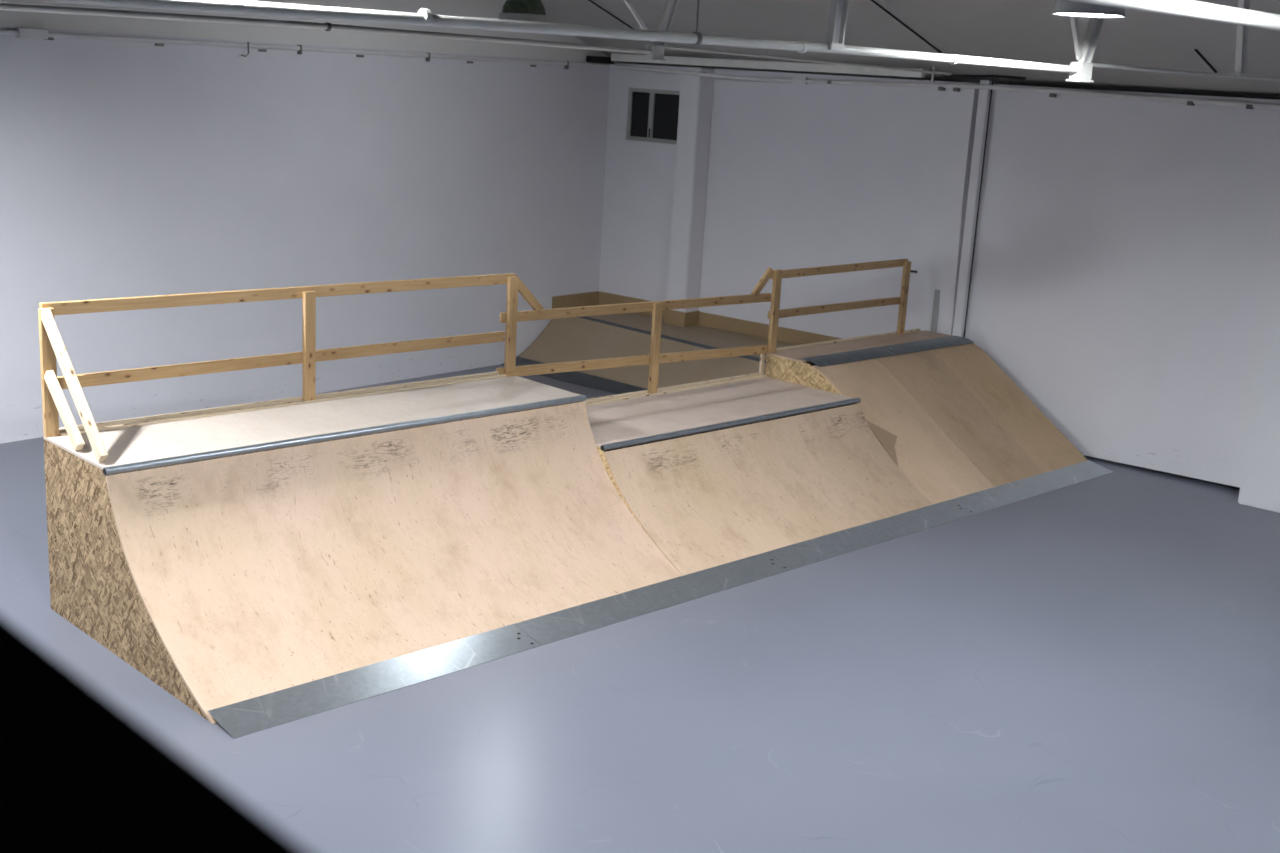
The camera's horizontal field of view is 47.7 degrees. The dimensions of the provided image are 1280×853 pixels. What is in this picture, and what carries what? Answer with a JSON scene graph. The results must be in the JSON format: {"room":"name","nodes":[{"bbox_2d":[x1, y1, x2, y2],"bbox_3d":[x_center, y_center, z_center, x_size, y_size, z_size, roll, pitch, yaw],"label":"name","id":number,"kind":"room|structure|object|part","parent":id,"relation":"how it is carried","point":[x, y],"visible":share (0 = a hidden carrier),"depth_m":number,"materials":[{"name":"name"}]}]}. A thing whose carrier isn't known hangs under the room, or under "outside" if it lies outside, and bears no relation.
{"room":"indoor skatepark","nodes":[
{"label":"indoor skatepark","id":0,"kind":"room"},
{"bbox_2d":[0,26,609,443],"bbox_3d":[-7.145,-1.562,12.683,0.200,3.960,20.800,15,18,38],"label":"wall","id":1,"kind":"structure","parent":0,"point":[128,169],"depth_m":16.01,"materials":[{"name":"white paint"}]},
{"bbox_2d":[0,28,608,68],"bbox_3d":[-6.895,-3.374,12.177,0.087,0.158,19.900,15,18,38],"label":"cable conduit","id":2,"kind":"object","parent":1,"relation":"attached to","point":[44,34],"visible":1,"depth_m":15.48,"materials":[{"name":"metal"}]},
{"bbox_2d":[0,0,619,62],"bbox_3d":[-6.973,-4.519,11.954,0.200,2.140,20.800,15,18,38],"label":"ceiling beam","id":3,"kind":"structure","parent":1,"relation":"attached to","point":[490,9],"depth_m":16.23,"materials":[{"name":"metal"}]},
{"bbox_2d":[0,364,1279,852],"bbox_3d":[-0.735,2.103,7.829,17.600,0.100,21.400,15,18,38],"label":"floor","id":4,"kind":"structure","parent":0,"point":[1092,665],"depth_m":9.18,"materials":[{"name":"grey concrete"}]},
{"bbox_2d":[43,371,682,723],"bbox_3d":[-1.847,0.639,10.635,4.110,1.295,2.364,-10,19,-43],"label":"ramp","id":5,"kind":"object","parent":4,"relation":"on","point":[227,555],"visible":0.97,"depth_m":10.07,"materials":[{"name":"brown wood"}]},
{"bbox_3d":[-3.292,0.922,9.227,0.018,1.232,2.305,-10,19,-43],"label":"panel","id":6,"kind":"part","parent":5,"relation":"part of","materials":[{"name":"beige wood"}]},
{"bbox_3d":[-2.625,0.422,11.410,4.055,1.232,0.019,-10,19,-43],"label":"panel","id":7,"kind":"part","parent":5,"relation":"part of","materials":[{"name":"grey metal"}]},
{"bbox_3d":[-0.371,0.402,12.023,0.018,1.232,2.305,-10,19,-43],"label":"panel","id":8,"kind":"part","parent":5,"relation":"part of","materials":[{"name":"grey metal"}]},
{"bbox_2d":[208,624,540,738],"bbox_3d":[-1.625,1.603,9.306,2.341,0.062,0.306,-10,19,-43],"label":"metal sheet","id":9,"kind":"object","parent":4,"relation":"on","point":[239,719],"visible":1,"depth_m":9.20,"materials":[{"name":"metal"}]},
{"bbox_2d":[501,356,647,393],"bbox_3d":[0.070,-0.383,17.695,4.921,0.083,0.319,15,18,40],"label":"metal sheet","id":10,"kind":"object","parent":4,"relation":"on","point":[575,377],"visible":0.28,"depth_m":18.33,"materials":[{"name":"metal"}]},
{"bbox_2d":[515,552,791,644],"bbox_3d":[0.180,1.281,11.034,2.691,0.062,0.306,-10,19,-43],"label":"metal sheet","id":11,"kind":"object","parent":4,"relation":"on","point":[569,622],"visible":1,"depth_m":10.91,"materials":[{"name":"metal"}]},
{"bbox_2d":[518,291,841,388],"bbox_3d":[0.658,-0.878,18.282,4.949,0.835,1.907,15,18,38],"label":"ramp","id":12,"kind":"object","parent":4,"relation":"on","point":[623,334],"visible":0.48,"depth_m":18.78,"materials":[{"name":"wood"}]},
{"bbox_3d":[-1.407,-1.211,19.582,0.018,0.627,0.828,15,18,38],"label":"panel","id":13,"kind":"part","parent":12,"relation":"part of","materials":[{"name":"beige wood"}]},
{"bbox_2d":[583,372,932,574],"bbox_3d":[0.845,0.334,13.274,3.454,0.909,2.352,-10,19,-43],"label":"ramp","id":14,"kind":"object","parent":4,"relation":"on","point":[716,472],"visible":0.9,"depth_m":12.94,"materials":[{"name":"wood"}]},
{"bbox_2d":[38,259,910,461],"bbox_3d":[-0.223,-0.735,12.904,9.880,1.286,0.922,-10,19,-43],"label":"guardrail","id":15,"kind":"object","parent":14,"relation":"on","point":[52,346],"visible":0.98,"depth_m":11.55,"materials":[{"name":"brown wood"}]},
{"bbox_3d":[-3.992,-0.362,9.777,0.093,0.880,0.045,-10,19,-43],"label":"post","id":16,"kind":"part","parent":15,"relation":"part of","materials":[{"name":"brown wood"}]},
{"bbox_3d":[-2.550,-1.032,11.097,4.085,0.109,0.045,-10,19,-43],"label":"rail","id":17,"kind":"part","parent":15,"relation":"part of","materials":[{"name":"brown wood"}]},
{"bbox_3d":[-2.613,-0.534,11.186,3.990,0.095,0.045,-10,19,-43],"label":"rail","id":18,"kind":"part","parent":15,"relation":"part of","materials":[{"name":"brown wood"}]},
{"bbox_3d":[-2.551,-0.612,11.158,0.093,0.865,0.045,-10,19,-43],"label":"post","id":19,"kind":"part","parent":15,"relation":"part of","materials":[{"name":"brown wood"}]},
{"bbox_3d":[-1.114,-0.867,12.533,0.093,0.865,0.045,-10,19,-43],"label":"post","id":20,"kind":"part","parent":15,"relation":"part of","materials":[{"name":"brown wood"}]},
{"bbox_3d":[0.038,-0.636,13.836,3.573,0.202,0.045,-10,19,-43],"label":"rail","id":21,"kind":"part","parent":15,"relation":"part of","materials":[{"name":"brown wood"}]},
{"bbox_3d":[0.069,-1.136,13.715,3.546,0.144,0.045,-10,19,-43],"label":"rail","id":22,"kind":"part","parent":15,"relation":"part of","materials":[{"name":"brown wood"}]},
{"bbox_3d":[0.144,-0.743,13.844,0.093,0.892,0.045,-10,19,-43],"label":"post","id":23,"kind":"part","parent":15,"relation":"part of","materials":[{"name":"brown wood"}]},
{"bbox_3d":[1.386,-1.069,15.001,0.093,1.112,0.045,-10,19,-43],"label":"post","id":24,"kind":"part","parent":15,"relation":"part of","materials":[{"name":"brown wood"}]},
{"bbox_3d":[2.145,-1.298,15.766,2.255,0.082,0.045,-10,19,-43],"label":"rail","id":25,"kind":"part","parent":15,"relation":"part of","materials":[{"name":"brown wood"}]},
{"bbox_3d":[2.196,-1.712,15.690,2.340,0.097,0.045,-10,19,-43],"label":"rail","id":26,"kind":"part","parent":15,"relation":"part of","materials":[{"name":"brown wood"}]},
{"bbox_3d":[3.012,-1.465,16.524,0.093,0.840,0.045,-10,19,-43],"label":"post","id":27,"kind":"part","parent":15,"relation":"part of","materials":[{"name":"brown wood"}]},
{"bbox_3d":[-0.372,0.580,12.090,0.018,0.855,2.286,-10,19,-43],"label":"panel","id":28,"kind":"part","parent":14,"relation":"part of","materials":[{"name":"beige wood"}]},
{"bbox_3d":[0.062,0.125,14.037,3.371,0.855,0.019,-10,19,-43],"label":"panel","id":29,"kind":"part","parent":14,"relation":"part of","materials":[{"name":"grey metal"}]},
{"bbox_3d":[2.065,0.146,14.422,0.018,0.855,2.286,-10,19,-43],"label":"panel","id":30,"kind":"part","parent":14,"relation":"part of","materials":[{"name":"grey metal"}]},
{"bbox_2d":[765,499,976,568],"bbox_3d":[2.122,0.936,12.893,2.721,0.062,0.306,-10,19,-43],"label":"metal sheet","id":31,"kind":"object","parent":4,"relation":"on","point":[814,550],"visible":1,"depth_m":12.79,"materials":[{"name":"metal"}]},
{"bbox_2d":[759,328,1087,503],"bbox_3d":[3.087,-0.183,15.399,2.872,1.142,2.397,-10,19,-43],"label":"ramp","id":32,"kind":"object","parent":4,"relation":"on","point":[953,422],"visible":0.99,"depth_m":15.09,"materials":[{"name":"wood"}]},
{"bbox_3d":[2.077,0.021,14.418,0.018,1.102,2.256,-10,19,-43],"label":"panel","id":33,"kind":"part","parent":32,"relation":"part of","materials":[{"name":"beige wood"}]},
{"bbox_2d":[952,460,1112,512],"bbox_3d":[4.039,0.595,14.727,2.621,0.062,0.306,-10,19,-43],"label":"metal sheet","id":34,"kind":"object","parent":4,"relation":"on","point":[998,496],"visible":1,"depth_m":14.64,"materials":[{"name":"metal"}]},
{"bbox_2d":[667,67,713,326],"bbox_3d":[0.631,-2.679,19.032,0.325,3.965,0.300,15,18,38],"label":"pillar","id":35,"kind":"structure","parent":0,"point":[696,92],"depth_m":18.80,"materials":[{"name":"white paint"}]},
{"bbox_2d":[599,63,992,338],"bbox_3d":[6.000,-1.361,14.957,17.000,3.965,0.200,15,18,38],"label":"wall","id":36,"kind":"structure","parent":0,"point":[808,175],"depth_m":18.14,"materials":[{"name":"white paint"}]},
{"bbox_2d":[621,88,679,146],"bbox_3d":[0.195,-4.134,19.340,1.065,0.720,0.120,15,18,38],"label":"window","id":37,"kind":"structure","parent":36,"relation":"in","point":[652,113],"depth_m":19.38,"materials":[{"name":"glass"}]},
{"bbox_3d":[0.012,-4.207,19.532,0.320,0.590,0.010,15,18,38],"label":"pane","id":38,"kind":"part","parent":37,"relation":"part of","materials":[{"name":"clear glass"}]},
{"bbox_3d":[0.159,-3.796,19.404,1.065,0.030,0.070,15,18,38],"label":"sill","id":39,"kind":"part","parent":37,"relation":"part of","materials":[{"name":"white paint"}]},
{"bbox_3d":[0.387,-4.110,19.225,0.520,0.590,0.010,15,18,38],"label":"pane","id":40,"kind":"part","parent":37,"relation":"part of","materials":[{"name":"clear glass"}]},
{"bbox_2d":[611,64,1279,108],"bbox_3d":[4.049,-3.654,15.791,11.912,0.118,0.527,15,18,40],"label":"cable conduit","id":41,"kind":"object","parent":36,"relation":"attached to","point":[796,80],"visible":1,"depth_m":16.15,"materials":[{"name":"paint"}]},
{"bbox_2d":[952,80,992,336],"bbox_3d":[3.739,-1.914,16.593,0.110,4.000,0.070,15,18,38],"label":"trim","id":42,"kind":"structure","parent":36,"relation":"attached to","point":[984,94],"depth_m":16.43,"materials":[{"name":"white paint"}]},
{"bbox_2d":[1008,82,1279,99],"bbox_3d":[5.484,-3.434,14.876,3.700,0.035,0.025,15,18,38],"label":"trim","id":43,"kind":"structure","parent":36,"relation":"attached to","point":[1009,83],"depth_m":15.02,"materials":[{"name":"metal"}]},
{"bbox_2d":[1128,464,1239,488],"bbox_3d":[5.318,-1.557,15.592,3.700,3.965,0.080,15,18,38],"label":"trim","id":44,"kind":"structure","parent":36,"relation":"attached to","point":[1128,464],"depth_m":15.36,"materials":[{"name":"rubber"}]},
{"bbox_2d":[1229,170,1279,487],"bbox_3d":[6.315,-1.267,14.527,0.190,3.905,0.060,15,18,38],"label":"trim","id":45,"kind":"structure","parent":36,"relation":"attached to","point":[1274,235],"depth_m":14.63,"materials":[{"name":"white paint"}]},
{"bbox_2d":[541,0,1279,95],"bbox_3d":[-0.555,-2.694,6.564,17.650,1.975,21.150,15,18,38],"label":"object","id":46,"kind":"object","parent":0,"point":[1019,30],"depth_m":14.98,"materials":[{"name":"paint"}]},
{"bbox_2d":[499,0,547,22],"bbox_3d":[-1.104,-4.723,14.073,0.494,1.695,0.494,-10,19,-43],"label":"pendant lamp","id":47,"kind":"object","parent":46,"relation":"hanging from","point":[518,10],"visible":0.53,"depth_m":14.05,"materials":[{"name":"metal"}]},
{"bbox_3d":[-1.138,-4.139,14.217,0.480,0.370,0.480,-10,19,-43],"label":"lamp shade","id":48,"kind":"part","parent":47,"relation":"part of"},
{"bbox_2d":[35,0,1078,72],"bbox_3d":[-2.279,-2.254,4.328,14.560,1.854,0.062,-10,19,-43],"label":"ceiling pipe","id":49,"kind":"object","parent":46,"relation":"hanging from","point":[424,17],"visible":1,"depth_m":6.27,"materials":[{"name":"white metal"}]},
{"bbox_2d":[820,0,848,50],"bbox_3d":[1.113,-2.889,7.565,0.222,1.792,0.080,-10,19,-43],"label":"strut","id":50,"kind":"object","parent":49,"relation":"on","point":[838,15],"visible":0.91,"depth_m":7.70,"materials":[{"name":"paint"}]},
{"bbox_3d":[1.026,-2.031,7.740,0.120,0.035,0.080,-10,19,-43],"label":"foot plate","id":51,"kind":"part","parent":50,"relation":"part of","materials":[{"name":"white paint"}]},
{"bbox_2d":[586,56,613,63],"bbox_3d":[-0.534,-4.923,19.431,0.115,0.085,0.440,15,18,38],"label":"vent box","id":52,"kind":"object","parent":46,"relation":"attached to","point":[595,59],"visible":0.86,"depth_m":19.33,"materials":[{"name":"black metal"}]},
{"bbox_2d":[588,0,633,28],"bbox_3d":[-0.289,-4.979,17.639,0.022,0.491,1.506,13,17,35],"label":"trim","id":53,"kind":"structure","parent":46,"relation":"attached to","point":[597,5],"depth_m":17.53,"materials":[{"name":"metal"}]},
{"bbox_2d":[611,53,934,83],"bbox_3d":[1.471,-4.424,17.765,4.832,0.190,0.090,15,18,38],"label":"cable tray","id":54,"kind":"object","parent":46,"relation":"hanging from","point":[810,67],"visible":0.83,"depth_m":17.57,"materials":[{"name":"white paint"}]},
{"bbox_2d":[624,0,951,74],"bbox_3d":[1.111,-4.168,12.991,6.211,1.826,0.110,-10,19,-43],"label":"roof truss","id":55,"kind":"object","parent":46,"relation":"attached to","point":[657,49],"visible":0.98,"depth_m":12.31,"materials":[{"name":"white metal"}]},
{"bbox_2d":[0,3,650,53],"bbox_3d":[-5.095,-2.253,7.299,14.600,0.088,0.060,-10,19,-43],"label":"ceiling pipe","id":56,"kind":"object","parent":55,"relation":"attached to","point":[327,26],"visible":1,"depth_m":9.91,"materials":[{"name":"white metal"}]},
{"bbox_3d":[1.724,-3.483,13.821,4.370,0.085,0.026,-10,19,-43],"label":"tie rod","id":57,"kind":"part","parent":55,"relation":"part of","materials":[{"name":"white paint"}]},
{"bbox_2d":[871,0,941,52],"bbox_3d":[2.744,-4.189,15.076,0.022,0.517,1.585,16,18,41],"label":"trim","id":58,"kind":"structure","parent":46,"relation":"attached to","point":[873,1],"depth_m":15.10,"materials":[{"name":"metal"}]},
{"bbox_2d":[939,74,1025,79],"bbox_3d":[3.752,-3.877,16.003,1.104,0.058,0.048,15,18,38],"label":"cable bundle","id":59,"kind":"object","parent":46,"relation":"hanging from","point":[951,75],"visible":0.8,"depth_m":15.94,"materials":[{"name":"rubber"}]},
{"bbox_2d":[1052,0,1125,17],"bbox_3d":[2.620,-3.110,8.120,0.410,1.555,0.410,-10,19,-43],"label":"pendant lamp","id":60,"kind":"object","parent":46,"relation":"hanging from","point":[1062,7],"visible":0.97,"depth_m":8.16,"materials":[{"name":"metal"}]},
{"bbox_2d":[1066,17,1279,82],"bbox_3d":[4.215,-3.409,10.543,5.514,1.875,0.110,-10,19,-43],"label":"roof truss","id":61,"kind":"object","parent":46,"relation":"attached to","point":[1084,55],"visible":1,"depth_m":9.53,"materials":[{"name":"white metal"}]},
{"bbox_3d":[4.543,-2.685,11.096,4.470,0.040,0.026,-10,19,-43],"label":"tie rod","id":62,"kind":"part","parent":61,"relation":"part of","materials":[{"name":"white paint"}]},
{"bbox_2d":[1194,49,1216,72],"bbox_3d":[5.417,-3.494,13.853,0.022,0.197,0.584,15,18,40],"label":"trim","id":63,"kind":"structure","parent":46,"relation":"attached to","point":[1195,50],"depth_m":13.83,"materials":[{"name":"metal"}]},
{"bbox_2d":[1230,0,1249,76],"bbox_3d":[4.524,-3.400,10.858,0.482,1.503,0.080,-10,19,-43],"label":"strut","id":64,"kind":"object","parent":46,"relation":"attached to","point":[1242,31],"visible":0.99,"depth_m":11.05,"materials":[{"name":"paint"}]},
{"bbox_3d":[4.612,-2.712,11.158,0.120,0.035,0.080,-10,19,-43],"label":"foot plate","id":65,"kind":"part","parent":64,"relation":"part of","materials":[{"name":"white paint"}]},
{"bbox_2d":[912,81,979,334],"bbox_3d":[3.470,-1.970,16.830,0.515,3.965,0.110,15,18,38],"label":"pillar","id":66,"kind":"structure","parent":0,"point":[953,114],"depth_m":16.64,"materials":[{"name":"white paint"}]},
{"bbox_2d":[965,84,1279,484],"bbox_3d":[5.216,-1.551,15.534,3.580,3.961,0.100,15,18,38],"label":"wall","id":67,"kind":"structure","parent":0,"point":[1121,244],"depth_m":15.47,"materials":[{"name":"white paint"}]},
{"bbox_2d":[1238,245,1279,512],"bbox_3d":[6.505,-1.122,14.109,0.585,3.965,0.480,15,18,38],"label":"pillar","id":68,"kind":"structure","parent":0,"point":[1260,481],"depth_m":14.29,"materials":[{"name":"white paint"}]},
{"bbox_3d":[-1.855,2.019,-1.503,6.080,0.200,6.000,-10,19,-43],"label":"floor","id":69,"kind":"structure","parent":0,"visible":0},
{"bbox_2d":[0,617,307,852],"bbox_3d":[0.270,1.000,0.409,0.248,1.100,5.700,-10,19,-43],"label":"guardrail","id":70,"kind":"object","parent":69,"relation":"on","point":[79,774],"visible":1,"depth_m":1.01,"materials":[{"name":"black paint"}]},
{"bbox_3d":[-7.449,0.567,-0.701,1.792,6.200,17.145,-10,19,-43],"label":"wall","id":71,"kind":"structure","parent":0,"visible":0},
{"bbox_2d":[1069,0,1279,30],"bbox_3d":[0.737,-1.506,4.698,19.200,0.092,0.072,-10,19,-43],"label":"ceiling pipe","id":72,"kind":"object","parent":71,"relation":"attached to","point":[1184,8],"visible":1,"depth_m":6.29,"materials":[{"name":"white paint"}]}
]}

